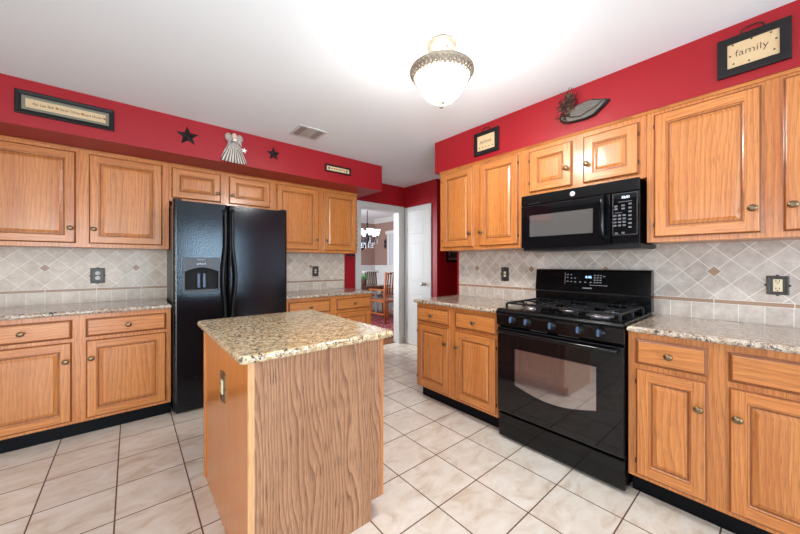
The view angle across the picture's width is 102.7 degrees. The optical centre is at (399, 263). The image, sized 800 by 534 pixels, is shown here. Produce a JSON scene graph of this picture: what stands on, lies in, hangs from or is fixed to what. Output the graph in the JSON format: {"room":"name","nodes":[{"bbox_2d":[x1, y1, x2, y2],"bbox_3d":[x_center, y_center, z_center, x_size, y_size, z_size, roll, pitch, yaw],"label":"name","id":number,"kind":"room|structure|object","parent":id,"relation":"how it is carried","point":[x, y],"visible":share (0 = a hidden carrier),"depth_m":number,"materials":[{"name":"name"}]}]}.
{"room":"kitchen","nodes":[
{"label":"kitchen","id":0,"kind":"room"},
{"bbox_2d":[0,73,381,197],"bbox_3d":[-2.258,-1.044,2.655,4.765,0.303,0.664,0,0,-40],"label":"wall","id":1,"kind":"structure","parent":0,"point":[139,132],"depth_m":2.61,"materials":[{"name":"red paint"}]},
{"bbox_2d":[14,88,113,131],"bbox_3d":[-2.276,-1.043,2.192,0.474,0.148,0.021,0,0,-40],"label":"framed piece","id":2,"kind":"object","parent":1,"relation":"attached to","point":[25,102],"visible":1,"depth_m":2.17,"materials":[{"name":"black paint"}]},
{"bbox_2d":[176,127,197,144],"bbox_3d":[-1.746,-1.057,2.632,0.158,0.153,0.030,0,0,-40],"label":"metal star","id":3,"kind":"object","parent":1,"relation":"attached to","point":[187,136],"visible":1,"depth_m":2.63,"materials":[{"name":"black metal"}]},
{"bbox_2d":[221,133,246,163],"bbox_3d":[-1.473,-1.028,2.849,0.216,0.279,0.058,0,0,-40],"label":"doll","id":4,"kind":"object","parent":1,"relation":"hanging from","point":[233,153],"visible":1,"depth_m":2.84,"materials":[{"name":"grey fabric"}]},
{"bbox_2d":[267,148,278,159],"bbox_3d":[-1.214,-1.063,3.080,0.133,0.129,0.030,0,0,-40],"label":"metal star","id":5,"kind":"object","parent":1,"relation":"attached to","point":[273,153],"visible":1,"depth_m":3.08,"materials":[{"name":"black metal"}]},
{"bbox_2d":[325,163,350,175],"bbox_3d":[-0.681,-1.035,3.535,0.312,0.080,0.021,0,0,-40],"label":"framed piece","id":6,"kind":"object","parent":1,"relation":"attached to","point":[328,167],"visible":1,"depth_m":3.53,"materials":[{"name":"black paint"}]},
{"bbox_2d":[166,183,403,299],"bbox_3d":[-2.153,0.025,3.256,5.700,2.440,0.120,0,0,-40],"label":"wall","id":7,"kind":"structure","parent":0,"point":[390,194],"depth_m":4.71,"materials":[{"name":"red paint"}]},
{"bbox_2d":[0,135,168,249],"bbox_3d":[-2.554,-0.508,2.584,1.098,0.762,0.371,0,0,-40],"label":"upper cabinet","id":8,"kind":"object","parent":7,"relation":"attached to","point":[52,195],"visible":1,"depth_m":2.47,"materials":[{"name":"brown wood"}]},
{"bbox_2d":[0,247,343,306],"bbox_3d":[-1.936,0.107,3.354,3.080,0.475,0.009,0,0,-40],"label":"backsplash","id":9,"kind":"structure","parent":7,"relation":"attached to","point":[29,276],"depth_m":2.77,"materials":[{"name":"tile"}]},
{"bbox_2d":[89,267,105,283],"bbox_3d":[-2.616,0.105,2.769,0.108,0.146,0.010,0,0,-40],"label":"wall plate","id":10,"kind":"object","parent":9,"relation":"attached to","point":[97,275],"visible":1,"depth_m":2.77,"materials":[{"name":"grey metal"}]},
{"bbox_2d":[95,271,99,279],"bbox_3d":[-2.615,0.105,2.769,0.033,0.073,0.004,0,0,-40],"label":"receptacle","id":11,"kind":"object","parent":10,"relation":"attached to","point":[97,273],"depth_m":2.77,"materials":[{"name":"white plastic"}]},
{"bbox_2d":[312,266,318,276],"bbox_3d":[-1.073,0.099,4.068,0.096,0.140,0.010,0,0,-40],"label":"wall plate","id":12,"kind":"object","parent":9,"relation":"attached to","point":[315,269],"visible":1,"depth_m":4.07,"materials":[{"name":"grey metal"}]},
{"bbox_2d":[169,163,275,209],"bbox_3d":[-1.780,-0.722,3.236,0.922,0.334,0.371,0,0,-40],"label":"upper cabinet","id":13,"kind":"object","parent":7,"relation":"attached to","point":[186,183],"visible":0.95,"depth_m":3.07,"materials":[{"name":"brown wood"}]},
{"bbox_2d":[275,180,357,253],"bbox_3d":[-1.031,-0.508,3.866,1.031,0.762,0.371,0,0,-40],"label":"upper cabinet","id":14,"kind":"object","parent":7,"relation":"attached to","point":[319,220],"visible":0.88,"depth_m":3.73,"materials":[{"name":"brown wood"}]},
{"bbox_2d":[355,200,403,343],"bbox_3d":[-0.320,0.180,4.789,0.890,2.130,0.145,0,0,-40],"label":"trim","id":15,"kind":"structure","parent":7,"relation":"attached to","point":[398,211],"depth_m":4.98,"materials":[{"name":"white paint"}]},
{"bbox_2d":[0,309,733,533],"bbox_3d":[-0.083,1.275,2.349,7.700,0.060,11.100,0,0,-40],"label":"floor","id":16,"kind":"structure","parent":0,"point":[447,470],"depth_m":1.79,"materials":[{"name":"beige tile"}]},
{"bbox_2d":[0,308,170,453],"bbox_3d":[-2.467,0.804,2.474,1.090,0.882,0.651,0,0,-40],"label":"base cabinet","id":17,"kind":"object","parent":16,"relation":"on","point":[61,377],"visible":0.99,"depth_m":2.28,"materials":[{"name":"brown wood"}]},
{"bbox_2d":[0,298,171,320],"bbox_3d":[-2.479,0.347,2.475,1.116,0.032,0.635,0,0,-40],"label":"countertop","id":18,"kind":"structure","parent":17,"relation":"on","point":[52,310],"depth_m":2.40,"materials":[{"name":"beige stone"}]},
{"bbox_2d":[167,198,286,413],"bbox_3d":[-1.658,0.357,3.091,0.921,1.775,0.726,0,0,-40],"label":"refrigerator","id":19,"kind":"object","parent":16,"relation":"on","point":[224,261],"visible":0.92,"depth_m":2.75,"materials":[{"name":"black metal"}]},
{"bbox_2d":[204,332,382,533],"bbox_3d":[-0.597,0.804,1.752,0.690,0.882,0.901,0,0,-40],"label":"kitchen island","id":20,"kind":"object","parent":16,"relation":"on","point":[295,444],"visible":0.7,"depth_m":1.38,"materials":[{"name":"orange wood"}]},
{"bbox_2d":[219,370,225,402],"bbox_3d":[-0.836,0.579,1.505,0.010,0.144,0.106,0,0,-40],"label":"wall plate","id":21,"kind":"object","parent":20,"relation":"attached to","point":[222,383],"visible":1,"depth_m":1.49,"materials":[{"name":"gold metal"}]},
{"bbox_2d":[197,310,392,364],"bbox_3d":[-0.600,0.347,1.717,0.710,0.032,0.956,0,0,-40],"label":"island countertop","id":22,"kind":"structure","parent":20,"relation":"on","point":[251,339],"depth_m":1.53,"materials":[{"name":"yellow stone"}]},
{"bbox_2d":[287,294,370,324],"bbox_3d":[-0.928,0.804,3.770,1.056,0.882,0.651,0,0,-40],"label":"base cabinet","id":23,"kind":"object","parent":16,"relation":"on","point":[357,307],"visible":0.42,"depth_m":3.61,"materials":[{"name":"brown wood"}]},
{"bbox_2d":[287,288,373,299],"bbox_3d":[-0.930,0.347,3.778,1.080,0.032,0.635,0,0,-40],"label":"countertop","id":24,"kind":"structure","parent":23,"relation":"on","point":[300,294],"depth_m":3.65,"materials":[{"name":"beige stone"}]},
{"bbox_2d":[371,311,393,338],"bbox_3d":[-0.840,1.240,6.548,2.550,0.010,2.700,0,0,-40],"label":"rug","id":25,"kind":"object","parent":16,"relation":"on","point":[377,320],"visible":0.12,"depth_m":6.81,"materials":[{"name":"red fabric"}]},
{"bbox_2d":[361,283,388,316],"bbox_3d":[-1.107,0.864,7.121,1.680,0.740,0.720,0,0,-40],"label":"dining table","id":26,"kind":"object","parent":25,"relation":"on","point":[367,286],"visible":0.17,"depth_m":7.24,"materials":[{"name":"brown wood"}]},
{"bbox_2d":[361,273,367,285],"bbox_3d":[-0.817,0.339,7.222,0.256,0.308,0.266,0,0,-40],"label":"potted plant","id":27,"kind":"object","parent":26,"relation":"on","point":[363,278],"visible":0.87,"depth_m":7.16,"materials":[{"name":"green plant"}]},
{"bbox_2d":[361,270,389,311],"bbox_3d":[-0.619,0.702,8.312,0.526,1.064,0.613,0,0,-44],"label":"dining chair","id":28,"kind":"object","parent":25,"relation":"on","point":[376,293],"visible":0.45,"depth_m":8.44,"materials":[{"name":"wood"}]},
{"bbox_2d":[369,272,393,323],"bbox_3d":[-0.285,0.706,6.903,0.522,1.055,0.592,0,0,-44],"label":"dining chair","id":29,"kind":"object","parent":25,"relation":"on","point":[385,299],"visible":0.6,"depth_m":6.67,"materials":[{"name":"brown wood"}]},
{"bbox_2d":[417,303,500,427],"bbox_3d":[0.649,0.804,2.845,0.651,0.882,0.864,0,0,-40],"label":"base cabinet","id":30,"kind":"object","parent":16,"relation":"on","point":[457,348],"visible":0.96,"depth_m":2.59,"materials":[{"name":"brown wood"}]},
{"bbox_2d":[413,295,532,312],"bbox_3d":[0.649,0.347,2.855,0.630,0.032,0.884,0,0,-40],"label":"countertop","id":31,"kind":"structure","parent":30,"relation":"on","point":[483,304],"depth_m":2.76,"materials":[{"name":"beige stone"}]},
{"bbox_2d":[496,269,653,490],"bbox_3d":[1.162,0.644,2.183,0.694,1.202,0.772,0,0,-40],"label":"gas stove","id":32,"kind":"object","parent":16,"relation":"on","point":[563,354],"visible":0.99,"depth_m":2.00,"materials":[{"name":"black metal"}]},
{"bbox_2d":[502,303,650,325],"bbox_3d":[1.179,0.330,2.197,0.517,0.021,0.772,0,0,-40],"label":"cooktop","id":33,"kind":"object","parent":32,"relation":"in","point":[630,318],"depth_m":2.04,"materials":[{"name":"black metal"}]},
{"bbox_2d":[628,331,799,533],"bbox_3d":[1.764,0.804,1.521,0.651,0.882,1.000,0,0,-40],"label":"base cabinet","id":34,"kind":"object","parent":16,"relation":"on","point":[714,428],"visible":0.98,"depth_m":1.47,"materials":[{"name":"brown wood"}]},
{"bbox_2d":[627,314,799,354],"bbox_3d":[1.769,0.347,1.525,0.630,0.032,1.000,0,0,-40],"label":"countertop","id":35,"kind":"structure","parent":34,"relation":"on","point":[784,339],"depth_m":1.56,"materials":[{"name":"beige stone"}]},
{"bbox_2d":[361,223,374,264],"bbox_3d":[-2.171,0.025,7.663,3.750,2.440,0.120,0,0,-40],"label":"wall","id":36,"kind":"structure","parent":0,"point":[367,254],"depth_m":8.69,"materials":[{"name":"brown paint"}]},
{"bbox_2d":[361,218,373,223],"bbox_3d":[-2.054,-1.140,7.617,3.630,0.110,0.100,0,0,-40],"label":"trim","id":37,"kind":"structure","parent":36,"relation":"attached to","point":[363,220],"depth_m":8.61,"materials":[{"name":"white paint"}]},
{"bbox_2d":[361,265,374,308],"bbox_3d":[-2.071,0.645,7.636,3.630,1.200,0.050,0,0,-40],"label":"trim","id":38,"kind":"structure","parent":36,"relation":"attached to","point":[363,267],"depth_m":8.70,"materials":[{"name":"white paint"}]},
{"bbox_2d":[375,221,393,264],"bbox_3d":[0.360,0.025,7.661,0.120,2.440,3.383,0,0,-40],"label":"wall","id":39,"kind":"structure","parent":0,"point":[380,251],"depth_m":8.55,"materials":[{"name":"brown paint"}]},
{"bbox_2d":[374,265,393,312],"bbox_3d":[0.349,0.645,7.542,0.050,1.200,3.213,0,0,-40],"label":"trim","id":40,"kind":"structure","parent":39,"relation":"attached to","point":[382,269],"depth_m":8.40,"materials":[{"name":"white paint"}]},
{"bbox_2d":[374,216,393,223],"bbox_3d":[0.314,-1.140,7.545,0.100,0.110,3.263,0,0,-40],"label":"trim","id":41,"kind":"structure","parent":39,"relation":"attached to","point":[391,218],"depth_m":8.41,"materials":[{"name":"white paint"}]},
{"bbox_2d":[385,230,393,264],"bbox_3d":[0.025,-0.400,7.917,0.058,0.890,1.200,0,0,-40],"label":"window","id":42,"kind":"structure","parent":39,"relation":"in","point":[390,234],"depth_m":8.25,"materials":[{"name":"white paint"}]},
{"bbox_2d":[0,0,795,218],"bbox_3d":[-0.086,-1.245,2.314,7.950,0.100,11.350,0,0,-40],"label":"ceiling","id":43,"kind":"structure","parent":0,"point":[262,68],"depth_m":1.84,"materials":[{"name":"white paint"}]},
{"bbox_2d":[289,124,326,140],"bbox_3d":[-0.838,-1.191,2.920,0.256,0.008,0.250,0,0,-40],"label":"ceiling vent","id":44,"kind":"object","parent":43,"relation":"in","point":[303,131],"visible":1,"depth_m":2.90,"materials":[{"name":"white metal"}]},
{"bbox_2d":[361,210,380,247],"bbox_3d":[-0.688,-0.757,6.716,0.577,0.875,0.564,0,0,-40],"label":"chandelier","id":45,"kind":"object","parent":43,"relation":"hanging from","point":[369,231],"visible":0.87,"depth_m":6.68,"materials":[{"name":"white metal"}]},
{"bbox_2d":[410,34,473,108],"bbox_3d":[0.227,-1.020,1.744,0.349,0.350,0.347,0,0,-40],"label":"ceiling light","id":46,"kind":"object","parent":43,"relation":"attached to","point":[441,74],"visible":1,"depth_m":1.66,"materials":[{"name":"white glass"}]},
{"bbox_2d":[404,179,456,344],"bbox_3d":[0.790,0.025,5.272,1.400,2.440,0.827,0,0,-40],"label":"wall","id":47,"kind":"structure","parent":0,"point":[444,274],"depth_m":4.59,"materials":[{"name":"red paint"}]},
{"bbox_2d":[406,208,427,345],"bbox_3d":[0.236,0.220,4.788,0.110,2.035,0.467,0,0,-40],"label":"door","id":48,"kind":"structure","parent":47,"relation":"in","point":[417,221],"depth_m":4.82,"materials":[{"name":"white paint"}]},
{"bbox_2d":[404,203,431,342],"bbox_3d":[0.261,0.190,4.799,0.018,2.110,0.579,0,0,-40],"label":"trim","id":49,"kind":"structure","parent":47,"relation":"attached to","point":[425,206],"depth_m":4.80,"materials":[{"name":"white paint"}]},
{"bbox_2d":[446,251,456,261],"bbox_3d":[0.792,-0.147,4.719,0.310,0.260,0.021,0,0,-40],"label":"framed picture","id":50,"kind":"object","parent":47,"relation":"attached to","point":[451,256],"visible":0.51,"depth_m":4.69,"materials":[{"name":"black paint"}]},
{"bbox_2d":[457,252,458,294],"bbox_3d":[2.559,0.025,1.184,0.120,2.440,5.915,0,0,-40],"label":"wall","id":51,"kind":"structure","parent":0,"point":[457,252],"depth_m":3.40,"materials":[{"name":"red paint"}]},
{"bbox_2d":[440,149,523,251],"bbox_3d":[0.774,-0.506,2.907,0.371,0.766,0.850,0,0,-40],"label":"upper cabinet","id":52,"kind":"object","parent":51,"relation":"attached to","point":[481,201],"visible":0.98,"depth_m":2.75,"materials":[{"name":"brown wood"}]},
{"bbox_2d":[520,112,646,197],"bbox_3d":[1.304,-0.698,2.278,0.371,0.382,0.792,0,0,-40],"label":"upper cabinet","id":53,"kind":"object","parent":51,"relation":"attached to","point":[615,150],"visible":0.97,"depth_m":2.11,"materials":[{"name":"brown wood"}]},
{"bbox_2d":[522,177,655,251],"bbox_3d":[1.283,-0.298,2.248,0.435,0.414,0.737,0,0,-40],"label":"microwave","id":54,"kind":"object","parent":53,"relation":"attached to","point":[607,216],"visible":1,"depth_m":2.07,"materials":[{"name":"black plastic"}]},
{"bbox_2d":[459,240,799,327],"bbox_3d":[1.651,0.085,2.163,0.009,0.520,3.182,0,0,-40],"label":"backsplash","id":55,"kind":"structure","parent":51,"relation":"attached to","point":[726,281],"depth_m":1.98,"materials":[{"name":"tile"}]},
{"bbox_2d":[501,267,508,281],"bbox_3d":[0.970,0.098,2.957,0.010,0.140,0.094,0,0,-40],"label":"wall plate","id":56,"kind":"object","parent":55,"relation":"attached to","point":[504,270],"visible":1,"depth_m":2.95,"materials":[{"name":"grey metal"}]},
{"bbox_2d":[765,275,790,295],"bbox_3d":[2.019,0.117,1.710,0.010,0.114,0.094,0,0,-40],"label":"wall plate","id":57,"kind":"object","parent":55,"relation":"attached to","point":[777,285],"visible":1,"depth_m":1.71,"materials":[{"name":"grey metal"}]},
{"bbox_2d":[773,279,782,291],"bbox_3d":[2.018,0.117,1.710,0.004,0.066,0.033,0,0,-40],"label":"receptacle","id":58,"kind":"object","parent":57,"relation":"attached to","point":[777,283],"depth_m":1.71,"materials":[{"name":"beige plastic"}]},
{"bbox_2d":[646,67,799,244],"bbox_3d":[1.881,-0.506,1.592,0.371,0.766,1.000,0,0,-40],"label":"upper cabinet","id":59,"kind":"object","parent":51,"relation":"attached to","point":[723,165],"visible":1,"depth_m":1.62,"materials":[{"name":"brown wood"}]},
{"bbox_2d":[435,0,799,174],"bbox_3d":[2.382,-1.044,1.030,0.348,0.303,5.907,0,0,-40],"label":"wall","id":60,"kind":"structure","parent":0,"point":[687,71],"depth_m":1.92,"materials":[{"name":"red paint"}]},
{"bbox_2d":[474,126,498,156],"bbox_3d":[0.729,-1.043,2.710,0.018,0.226,0.242,0,0,-40],"label":"wooden sign","id":61,"kind":"object","parent":60,"relation":"attached to","point":[487,141],"visible":1,"depth_m":2.70,"materials":[{"name":"black paint"}]},
{"bbox_2d":[555,87,609,127],"bbox_3d":[1.187,-1.064,2.109,0.091,0.257,0.323,0,0,-40],"label":"wall decoration","id":62,"kind":"object","parent":60,"relation":"attached to","point":[588,109],"visible":1,"depth_m":2.13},
{"bbox_2d":[717,15,791,80],"bbox_3d":[1.706,-1.049,1.549,0.018,0.222,0.242,0,0,-40],"label":"wooden sign","id":63,"kind":"object","parent":60,"relation":"attached to","point":[768,44],"visible":1,"depth_m":1.54,"materials":[{"name":"black paint"}]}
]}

